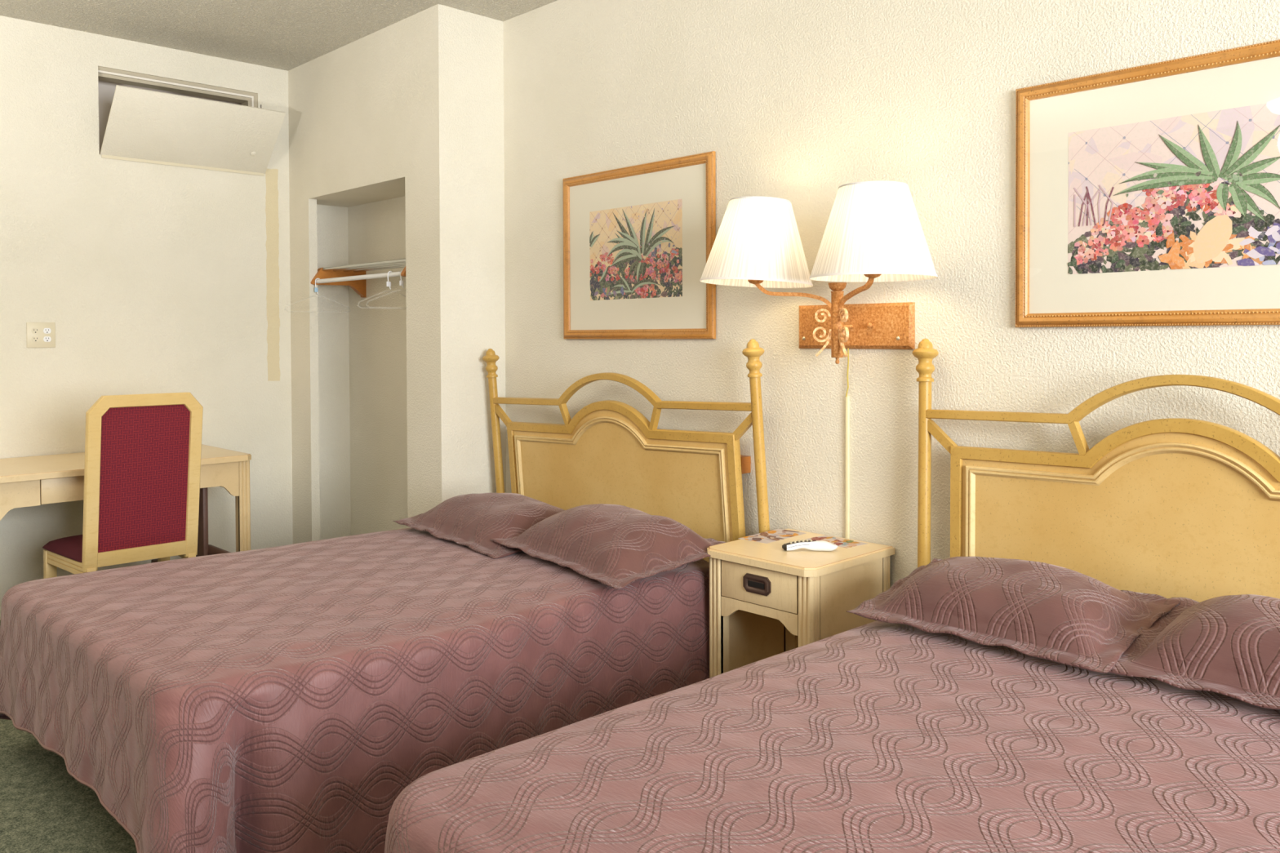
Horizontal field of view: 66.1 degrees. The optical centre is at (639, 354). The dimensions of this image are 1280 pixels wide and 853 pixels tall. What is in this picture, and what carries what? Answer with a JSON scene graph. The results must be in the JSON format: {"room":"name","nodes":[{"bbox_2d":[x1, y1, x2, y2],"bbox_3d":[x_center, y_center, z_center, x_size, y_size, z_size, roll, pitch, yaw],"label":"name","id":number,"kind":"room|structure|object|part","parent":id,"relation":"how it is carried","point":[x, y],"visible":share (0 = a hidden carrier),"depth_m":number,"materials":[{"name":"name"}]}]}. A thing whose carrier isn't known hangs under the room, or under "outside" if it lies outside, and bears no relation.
{"room":"hotel room","nodes":[
{"label":"hotel room","id":0,"kind":"room"},
{"bbox_2d":[0,620,137,852],"bbox_3d":[-0.897,1.411,1.270,5.900,0.100,8.642,-1,1,-44],"label":"floor","id":1,"kind":"structure","parent":0,"point":[44,809],"depth_m":2.90,"materials":[{"name":"carpet"}]},
{"bbox_2d":[42,391,203,578],"bbox_3d":[-2.317,0.740,4.444,0.541,1.148,0.623,-1,1,-44],"label":"desk chair","id":2,"kind":"object","parent":1,"relation":"on","point":[143,452],"visible":0.92,"depth_m":4.25,"materials":[{"name":"red fabric"}]},
{"bbox_3d":[-2.679,1.097,4.473,0.044,0.425,0.045,-1,1,-44],"label":"leg","id":3,"kind":"part","parent":2,"relation":"part of","materials":[{"name":"brown wood"}]},
{"bbox_2d":[42,534,82,562],"bbox_3d":[-2.354,0.850,4.485,0.541,0.050,0.515,-1,1,-44],"label":"seat cushion","id":4,"kind":"object","parent":2,"relation":"on","point":[69,548],"depth_m":4.35,"materials":[{"name":"red fabric"}]},
{"bbox_3d":[-2.505,0.912,4.307,0.454,0.064,0.026,1,1,41],"label":"seat rail","id":5,"kind":"part","parent":2,"relation":"part of","materials":[{"name":"brown wood"}]},
{"bbox_3d":[-2.303,1.110,4.144,0.034,0.418,0.116,-1,1,-44],"label":"leg","id":6,"kind":"part","parent":2,"relation":"part of","materials":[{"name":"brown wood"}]},
{"bbox_3d":[-2.177,0.868,4.303,0.362,0.062,0.038,-1,1,-44],"label":"rail","id":7,"kind":"part","parent":2,"relation":"part of","materials":[{"name":"brown wood"}]},
{"bbox_3d":[-2.327,1.090,4.814,0.044,0.425,0.045,-1,1,-44],"label":"leg","id":8,"kind":"part","parent":2,"relation":"part of","materials":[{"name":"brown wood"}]},
{"bbox_3d":[-2.010,1.104,4.430,0.034,0.418,0.116,-1,1,-44],"label":"leg","id":9,"kind":"part","parent":2,"relation":"part of","materials":[{"name":"brown wood"}]},
{"bbox_2d":[0,444,251,551],"bbox_3d":[-2.623,0.906,4.813,1.184,0.796,0.736,-1,1,-44],"label":"desk","id":10,"kind":"object","parent":1,"relation":"on","point":[24,482],"visible":0.61,"depth_m":4.61,"materials":[{"name":"brown wood"}]},
{"bbox_3d":[-2.529,0.598,4.710,0.678,0.110,0.394,-1,1,-44],"label":"drawer","id":11,"kind":"part","parent":10,"relation":"part of","materials":[{"name":"brown wood"}]},
{"bbox_3d":[-2.008,0.914,4.983,0.055,0.767,0.055,-1,1,-44],"label":"leg","id":12,"kind":"part","parent":10,"relation":"part of","materials":[{"name":"brown wood"}]},
{"bbox_2d":[151,487,230,563],"bbox_3d":[-2.208,0.980,4.942,0.486,0.640,0.199,0,1,13],"label":"wooden stand","id":13,"kind":"object","parent":1,"relation":"on","point":[204,548],"visible":0.15,"depth_m":4.94,"materials":[{"name":"brown wood"}]},
{"bbox_3d":[-2.102,1.000,4.917,0.058,0.060,0.280,-1,1,-44],"label":"foot rail","id":14,"kind":"part","parent":13,"relation":"part of","materials":[{"name":"brown wood"}]},
{"bbox_2d":[482,338,769,562],"bbox_3d":[-0.127,0.627,4.264,0.140,1.389,1.728,-1,1,-45],"label":"headboard","id":15,"kind":"object","parent":1,"relation":"on","point":[609,452],"visible":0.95,"depth_m":4.13,"materials":[{"name":"paint"}]},
{"bbox_3d":[-0.684,0.711,4.845,0.041,1.205,0.041,-6,3,-45],"label":"post","id":16,"kind":"part","parent":15,"relation":"part of","materials":[{"name":"paint"}]},
{"bbox_3d":[-0.144,0.151,4.243,0.032,0.147,1.608,-6,3,-45],"label":"rail","id":17,"kind":"part","parent":15,"relation":"part of","materials":[{"name":"paint"}]},
{"bbox_3d":[-0.118,0.682,4.256,0.016,0.835,1.301,-6,3,-45],"label":"moulding","id":18,"kind":"part","parent":15,"relation":"part of","materials":[{"name":"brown wood"}]},
{"bbox_3d":[-0.108,0.666,4.267,0.018,0.865,1.343,-6,3,-45],"label":"panel","id":19,"kind":"part","parent":15,"relation":"part of","materials":[{"name":"yellow wood"}]},
{"bbox_3d":[-0.111,0.648,4.265,0.034,0.902,1.417,-6,3,-45],"label":"panel frame","id":20,"kind":"part","parent":15,"relation":"part of","materials":[{"name":"paint"}]},
{"bbox_3d":[0.467,0.682,3.688,0.041,1.205,0.041,-6,3,-45],"label":"post","id":21,"kind":"part","parent":15,"relation":"part of","materials":[{"name":"paint"}]},
{"bbox_2d":[706,528,894,678],"bbox_3d":[0.542,0.987,3.369,0.480,0.661,0.456,-1,1,-44],"label":"nightstand","id":22,"kind":"object","parent":1,"relation":"on","point":[766,600],"visible":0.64,"depth_m":3.25,"materials":[{"name":"brown wood"}]},
{"bbox_3d":[0.267,1.002,3.365,0.048,0.633,0.056,-1,1,-44],"label":"corner post","id":23,"kind":"part","parent":22,"relation":"part of","materials":[{"name":"brown wood"}]},
{"bbox_3d":[0.400,0.969,3.522,0.358,0.573,0.012,-1,1,-44],"label":"panel","id":24,"kind":"part","parent":22,"relation":"part of","materials":[{"name":"brown wood"}]},
{"bbox_3d":[0.379,0.750,3.208,0.011,0.060,0.112,-1,1,-44],"label":"drawer pull","id":25,"kind":"part","parent":22,"relation":"part of","materials":[{"name":"brown metal"}]},
{"bbox_3d":[0.525,0.752,3.349,0.394,0.121,0.314,-1,1,-44],"label":"drawer","id":26,"kind":"part","parent":22,"relation":"part of","materials":[{"name":"brown wood"}]},
{"bbox_2d":[738,528,805,543],"bbox_3d":[0.478,0.653,3.547,0.125,0.001,0.245,1,1,44],"label":"leaflet","id":27,"kind":"object","parent":22,"relation":"on","point":[776,535],"visible":1,"depth_m":3.54,"materials":[{"name":"paper"}]},
{"bbox_3d":[0.564,0.996,3.651,0.042,0.633,0.060,-1,1,-44],"label":"corner post","id":28,"kind":"part","parent":22,"relation":"part of","materials":[{"name":"brown wood"}]},
{"bbox_3d":[0.531,1.006,3.095,0.048,0.633,0.056,-1,1,-44],"label":"corner post","id":29,"kind":"part","parent":22,"relation":"part of","materials":[{"name":"brown wood"}]},
{"bbox_2d":[782,539,838,551],"bbox_3d":[0.570,0.639,3.302,0.186,0.036,0.044,0,1,4],"label":"remote control","id":30,"kind":"object","parent":22,"relation":"on","point":[814,545],"visible":1,"depth_m":3.29,"materials":[{"name":"white plastic"}]},
{"bbox_2d":[805,535,866,548],"bbox_3d":[0.685,0.654,3.445,0.115,0.001,0.190,-1,1,-39],"label":"leaflet","id":31,"kind":"object","parent":22,"relation":"on","point":[843,543],"visible":0.8,"depth_m":3.44,"materials":[{"name":"paper"}]},
{"bbox_3d":[0.692,0.973,3.223,0.358,0.573,0.012,-1,1,-44],"label":"panel","id":32,"kind":"part","parent":22,"relation":"part of","materials":[{"name":"brown wood"}]},
{"bbox_3d":[0.829,1.000,3.377,0.042,0.633,0.045,-1,1,-44],"label":"corner post","id":33,"kind":"part","parent":22,"relation":"part of","materials":[{"name":"brown wood"}]},
{"bbox_2d":[911,338,1279,602],"bbox_3d":[1.423,0.607,2.606,0.124,1.386,1.663,-1,1,-40],"label":"headboard","id":34,"kind":"object","parent":1,"relation":"on","point":[1170,508],"visible":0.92,"depth_m":2.69,"materials":[{"name":"paint"}]},
{"bbox_3d":[0.921,0.689,3.192,0.041,1.205,0.041,3,-3,-40],"label":"post","id":35,"kind":"part","parent":34,"relation":"part of","materials":[{"name":"paint"}]},
{"bbox_3d":[1.430,0.124,2.608,0.032,0.142,1.543,3,-3,-40],"label":"rail","id":36,"kind":"part","parent":34,"relation":"part of","materials":[{"name":"paint"}]},
{"bbox_3d":[1.423,0.624,2.591,0.034,0.911,1.361,3,-3,-40],"label":"panel frame","id":37,"kind":"part","parent":34,"relation":"part of","materials":[{"name":"paint"}]},
{"bbox_3d":[1.424,0.642,2.592,0.018,0.874,1.287,3,-3,-40],"label":"panel","id":38,"kind":"part","parent":34,"relation":"part of","materials":[{"name":"yellow wood"}]},
{"bbox_3d":[1.411,0.655,2.581,0.016,0.846,1.250,3,-2,-40],"label":"moulding","id":39,"kind":"part","parent":34,"relation":"part of","materials":[{"name":"brown wood"}]},
{"bbox_2d":[0,15,293,620],"bbox_3d":[-3.818,-0.163,4.239,5.500,2.962,0.120,-1,1,-44],"label":"wall","id":40,"kind":"structure","parent":0,"point":[151,277],"depth_m":5.21,"materials":[{"name":"paint"}]},
{"bbox_2d":[26,322,55,347],"bbox_3d":[-3.005,-0.099,4.940,0.127,0.127,0.009,-1,1,-44],"label":"outlet plate","id":41,"kind":"object","parent":40,"relation":"attached to","point":[39,335],"visible":1,"depth_m":4.94,"materials":[{"name":"beige plastic"}]},
{"bbox_2d":[31,328,39,333],"bbox_3d":[-3.022,-0.119,4.921,0.034,0.027,0.004,-1,1,-44],"label":"receptacle","id":42,"kind":"object","parent":41,"relation":"attached to","point":[34,331],"depth_m":4.92,"materials":[{"name":"beige plastic"}]},
{"bbox_2d":[31,336,39,342],"bbox_3d":[-3.022,-0.077,4.922,0.034,0.027,0.004,-1,1,-44],"label":"receptacle","id":43,"kind":"object","parent":41,"relation":"attached to","point":[34,339],"depth_m":4.92,"materials":[{"name":"beige plastic"}]},
{"bbox_2d":[43,336,51,342],"bbox_3d":[-2.985,-0.078,4.957,0.034,0.027,0.004,-1,1,-44],"label":"receptacle","id":44,"kind":"object","parent":41,"relation":"attached to","point":[46,339],"depth_m":4.96,"materials":[{"name":"white plastic"}]},
{"bbox_2d":[43,328,51,333],"bbox_3d":[-2.985,-0.120,4.957,0.034,0.027,0.004,-1,1,-44],"label":"receptacle","id":45,"kind":"object","parent":41,"relation":"attached to","point":[46,331],"depth_m":4.96,"materials":[{"name":"white plastic"}]},
{"bbox_2d":[100,84,285,176],"bbox_3d":[-2.398,-1.194,5.322,0.872,0.325,0.293,-1,1,-44],"label":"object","id":46,"kind":"object","parent":40,"relation":"attached to","point":[144,126],"visible":1,"depth_m":5.29,"materials":[{"name":"paint"}]},
{"bbox_2d":[97,80,241,154],"bbox_3d":[-2.648,-1.280,5.549,0.941,0.558,0.150,-1,1,-44],"label":"wall","id":47,"kind":"structure","parent":0,"point":[106,89],"depth_m":5.36,"materials":[{"name":"beige paint"}]},
{"bbox_2d":[97,66,257,107],"bbox_3d":[-2.576,-1.265,5.455,0.813,0.430,0.085,-1,1,-44],"label":"trim","id":48,"kind":"structure","parent":47,"relation":"attached to","point":[246,101],"depth_m":5.43,"materials":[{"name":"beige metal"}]},
{"bbox_2d":[0,0,557,71],"bbox_3d":[-0.909,-1.651,1.214,5.900,0.100,8.642,-1,1,-44],"label":"ceiling","id":49,"kind":"structure","parent":0,"point":[287,35],"depth_m":4.88,"materials":[{"name":"white paint"}]},
{"bbox_2d":[288,4,506,544],"bbox_3d":[-1.377,-0.193,5.402,0.379,2.962,1.614,-1,1,-44],"label":"wall","id":50,"kind":"structure","parent":0,"point":[396,131],"depth_m":5.07,"materials":[{"name":"paint"}]},
{"bbox_2d":[311,257,405,297],"bbox_3d":[-1.415,-0.419,5.420,0.342,0.170,1.072,-1,1,-44],"label":"rack","id":51,"kind":"object","parent":50,"relation":"attached to","point":[353,276],"visible":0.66,"depth_m":5.61,"materials":[{"name":"orange wood"}]},
{"bbox_2d":[314,278,319,294],"bbox_3d":[-1.857,-0.342,5.680,0.408,0.199,0.009,-1,1,-44],"label":"clothes hanger","id":52,"kind":"object","parent":51,"relation":"hanging from","point":[316,290],"visible":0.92,"depth_m":5.67,"materials":[{"name":"white plastic"}]},
{"bbox_3d":[-1.510,-0.417,5.322,0.025,0.025,1.065,-1,1,-44],"label":"hanging rod","id":53,"kind":"part","parent":51,"relation":"part of","materials":[{"name":"white plastic"}]},
{"bbox_3d":[-1.482,-0.490,5.345,0.019,0.019,1.060,-1,1,-44],"label":"shelf rod","id":54,"kind":"part","parent":51,"relation":"part of","materials":[{"name":"silver metal"}]},
{"bbox_3d":[-1.436,-0.491,5.390,0.019,0.019,1.060,-1,1,-44],"label":"shelf rod","id":55,"kind":"part","parent":51,"relation":"part of","materials":[{"name":"silver metal"}]},
{"bbox_3d":[-1.389,-0.492,5.436,0.019,0.019,1.060,-1,1,-44],"label":"shelf rod","id":56,"kind":"part","parent":51,"relation":"part of","materials":[{"name":"silver metal"}]},
{"bbox_3d":[-1.342,-0.493,5.481,0.019,0.019,1.060,-1,1,-44],"label":"shelf rod","id":57,"kind":"part","parent":51,"relation":"part of","materials":[{"name":"silver metal"}]},
{"bbox_2d":[386,271,391,288],"bbox_3d":[-1.292,-0.334,5.100,0.010,0.199,0.408,1,1,39],"label":"clothes hanger","id":58,"kind":"object","parent":51,"relation":"hanging from","point":[388,283],"visible":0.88,"depth_m":5.09,"materials":[{"name":"white plastic"}]},
{"bbox_2d":[399,269,404,288],"bbox_3d":[-1.201,-0.333,5.006,0.408,0.199,0.009,-1,1,-38],"label":"clothes hanger","id":59,"kind":"object","parent":51,"relation":"hanging from","point":[401,282],"visible":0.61,"depth_m":5.00,"materials":[{"name":"white plastic"}]},
{"bbox_2d":[502,0,1279,587],"bbox_3d":[1.122,-0.163,3.211,0.150,2.962,8.642,-1,1,-44],"label":"wall","id":60,"kind":"structure","parent":0,"point":[797,101],"depth_m":3.47,"materials":[{"name":"paint"}]},
{"bbox_2d":[562,151,715,338],"bbox_3d":[-0.032,-0.442,4.261,0.024,0.748,0.935,-1,1,-44],"label":"framed picture","id":61,"kind":"object","parent":60,"relation":"attached to","point":[638,240],"visible":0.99,"depth_m":4.23,"materials":[{"name":"brown wood"}]},
{"bbox_2d":[589,198,682,300],"bbox_3d":[-0.027,-0.444,4.262,0.002,0.402,0.576,-1,1,-44],"label":"print","id":62,"kind":"object","parent":61,"relation":"attached to","point":[636,246],"depth_m":4.25,"materials":[{"name":"paper"}]},
{"bbox_2d":[740,455,751,474],"bbox_3d":[0.348,0.426,3.873,0.055,0.065,0.182,-1,1,-44],"label":"cleat","id":63,"kind":"object","parent":60,"relation":"attached to","point":[745,460],"visible":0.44,"depth_m":3.81,"materials":[{"name":"orange wood"}]},
{"bbox_2d":[699,181,937,396],"bbox_3d":[0.593,-0.196,3.324,0.450,0.699,0.875,-1,1,-44],"label":"wall lamp","id":64,"kind":"object","parent":60,"relation":"attached to","point":[873,232],"depth_m":3.32,"materials":[{"name":"fabric"}]},
{"bbox_3d":[0.417,-0.396,3.475,0.396,0.292,0.396,2,1,-44],"label":"lamp shade","id":65,"kind":"part","parent":64,"relation":"part of","materials":[{"name":"white fabric"}]},
{"bbox_3d":[0.409,-0.254,3.476,0.399,0.007,0.399,2,1,-44],"label":"shade trim","id":66,"kind":"part","parent":64,"relation":"part of","materials":[{"name":"white fabric"}]},
{"bbox_3d":[0.424,-0.539,3.473,0.217,0.006,0.217,2,1,-44],"label":"shade trim","id":67,"kind":"part","parent":64,"relation":"part of","materials":[{"name":"white fabric"}]},
{"bbox_3d":[0.535,-0.233,3.443,0.277,0.142,0.013,0,1,15],"label":"arm","id":68,"kind":"part","parent":64,"relation":"part of","materials":[{"name":"metal"}]},
{"bbox_3d":[0.736,0.064,3.491,0.009,0.173,0.016,-1,1,-44],"label":"power cord","id":69,"kind":"part","parent":64,"relation":"part of","materials":[{"name":"beige plastic"}]},
{"bbox_3d":[0.720,-0.099,3.442,0.072,0.012,0.012,-1,1,-44],"label":"stem","id":70,"kind":"part","parent":64,"relation":"part of","materials":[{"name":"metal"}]},
{"bbox_3d":[0.714,-0.230,3.259,0.013,0.142,0.266,0,1,-12],"label":"arm","id":71,"kind":"part","parent":64,"relation":"part of","materials":[{"name":"metal"}]},
{"bbox_3d":[0.752,-0.100,3.473,0.018,0.158,0.475,-1,1,-44],"label":"plate","id":72,"kind":"part","parent":64,"relation":"part of","materials":[{"name":"wood"}]},
{"bbox_3d":[0.794,-0.101,3.398,0.026,0.019,0.019,-1,1,-44],"label":"switch knob","id":73,"kind":"part","parent":64,"relation":"part of","materials":[{"name":"metal"}]},
{"bbox_3d":[0.741,-0.247,3.135,0.399,0.007,0.399,-1,1,-44],"label":"shade trim","id":74,"kind":"part","parent":64,"relation":"part of","materials":[{"name":"white fabric"}]},
{"bbox_3d":[0.741,-0.389,3.133,0.396,0.292,0.396,-1,1,-44],"label":"lamp shade","id":75,"kind":"part","parent":64,"relation":"part of","materials":[{"name":"white fabric"}]},
{"bbox_3d":[0.742,-0.532,3.132,0.217,0.006,0.217,-1,1,-44],"label":"shade trim","id":76,"kind":"part","parent":64,"relation":"part of","materials":[{"name":"white fabric"}]},
{"bbox_2d":[845,395,849,538],"bbox_3d":[0.740,0.680,3.507,0.012,1.068,0.013,-1,1,-44],"label":"cord cover","id":77,"kind":"object","parent":60,"relation":"attached to","point":[847,397],"visible":0.44,"depth_m":3.50,"materials":[{"name":"beige plastic"}]},
{"bbox_2d":[1015,39,1279,327],"bbox_3d":[1.548,-0.445,2.636,0.024,0.733,1.117,-1,1,-44],"label":"framed picture","id":78,"kind":"object","parent":60,"relation":"attached to","point":[1148,194],"visible":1,"depth_m":2.76,"materials":[{"name":"brown wood"}]},
{"bbox_2d":[1067,101,1279,274],"bbox_3d":[1.551,-0.445,2.639,0.002,0.420,0.800,-1,1,-44],"label":"print","id":79,"kind":"object","parent":78,"relation":"attached to","point":[1196,190],"depth_m":2.71,"materials":[{"name":"paper"}]},
{"bbox_3d":[-0.840,1.050,3.403,1.720,0.545,1.160,-1,1,-40],"label":"bed","id":80,"kind":"object","parent":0,"visible":0},
{"bbox_2d":[0,528,709,852],"bbox_3d":[-0.885,1.006,3.355,2.018,0.564,1.637,-1,1,-42],"label":"bedspread","id":81,"kind":"object","parent":80,"relation":"on","point":[284,699],"visible":0.78,"depth_m":2.69,"materials":[{"name":"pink fabric"}]},
{"bbox_2d":[392,493,564,558],"bbox_3d":[-0.557,0.641,3.959,0.559,0.147,0.781,-1,1,-41],"label":"pillow","id":82,"kind":"object","parent":81,"relation":"on","point":[471,521],"visible":0.8,"depth_m":3.81,"materials":[{"name":"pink fabric"}]},
{"bbox_2d":[489,503,726,590],"bbox_3d":[-0.100,0.636,3.517,0.558,0.175,0.742,-1,1,-40],"label":"pillow","id":83,"kind":"object","parent":81,"relation":"on","point":[616,546],"visible":0.99,"depth_m":3.35,"materials":[{"name":"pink fabric"}]},
{"bbox_3d":[0.698,1.071,1.888,1.630,0.545,1.150,-1,1,-42],"label":"bed","id":84,"kind":"object","parent":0,"visible":0},
{"bbox_2d":[384,620,1279,852],"bbox_3d":[0.677,1.028,1.814,1.861,0.564,1.634,-1,1,-42],"label":"bedspread","id":85,"kind":"object","parent":84,"relation":"on","point":[877,736],"visible":0.96,"depth_m":1.80,"materials":[{"name":"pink fabric"}]},
{"bbox_2d":[846,556,1180,673],"bbox_3d":[0.972,0.632,2.607,0.454,0.165,0.700,-1,1,-43],"label":"pillow","id":86,"kind":"object","parent":85,"relation":"on","point":[1054,613],"visible":1,"depth_m":2.48,"materials":[{"name":"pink fabric"}]},
{"bbox_2d":[1107,594,1279,709],"bbox_3d":[1.446,0.635,2.141,0.465,0.168,0.700,-1,1,-42],"label":"pillow","id":87,"kind":"object","parent":85,"relation":"on","point":[1229,645],"visible":1,"depth_m":2.15,"materials":[{"name":"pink fabric"}]}
]}

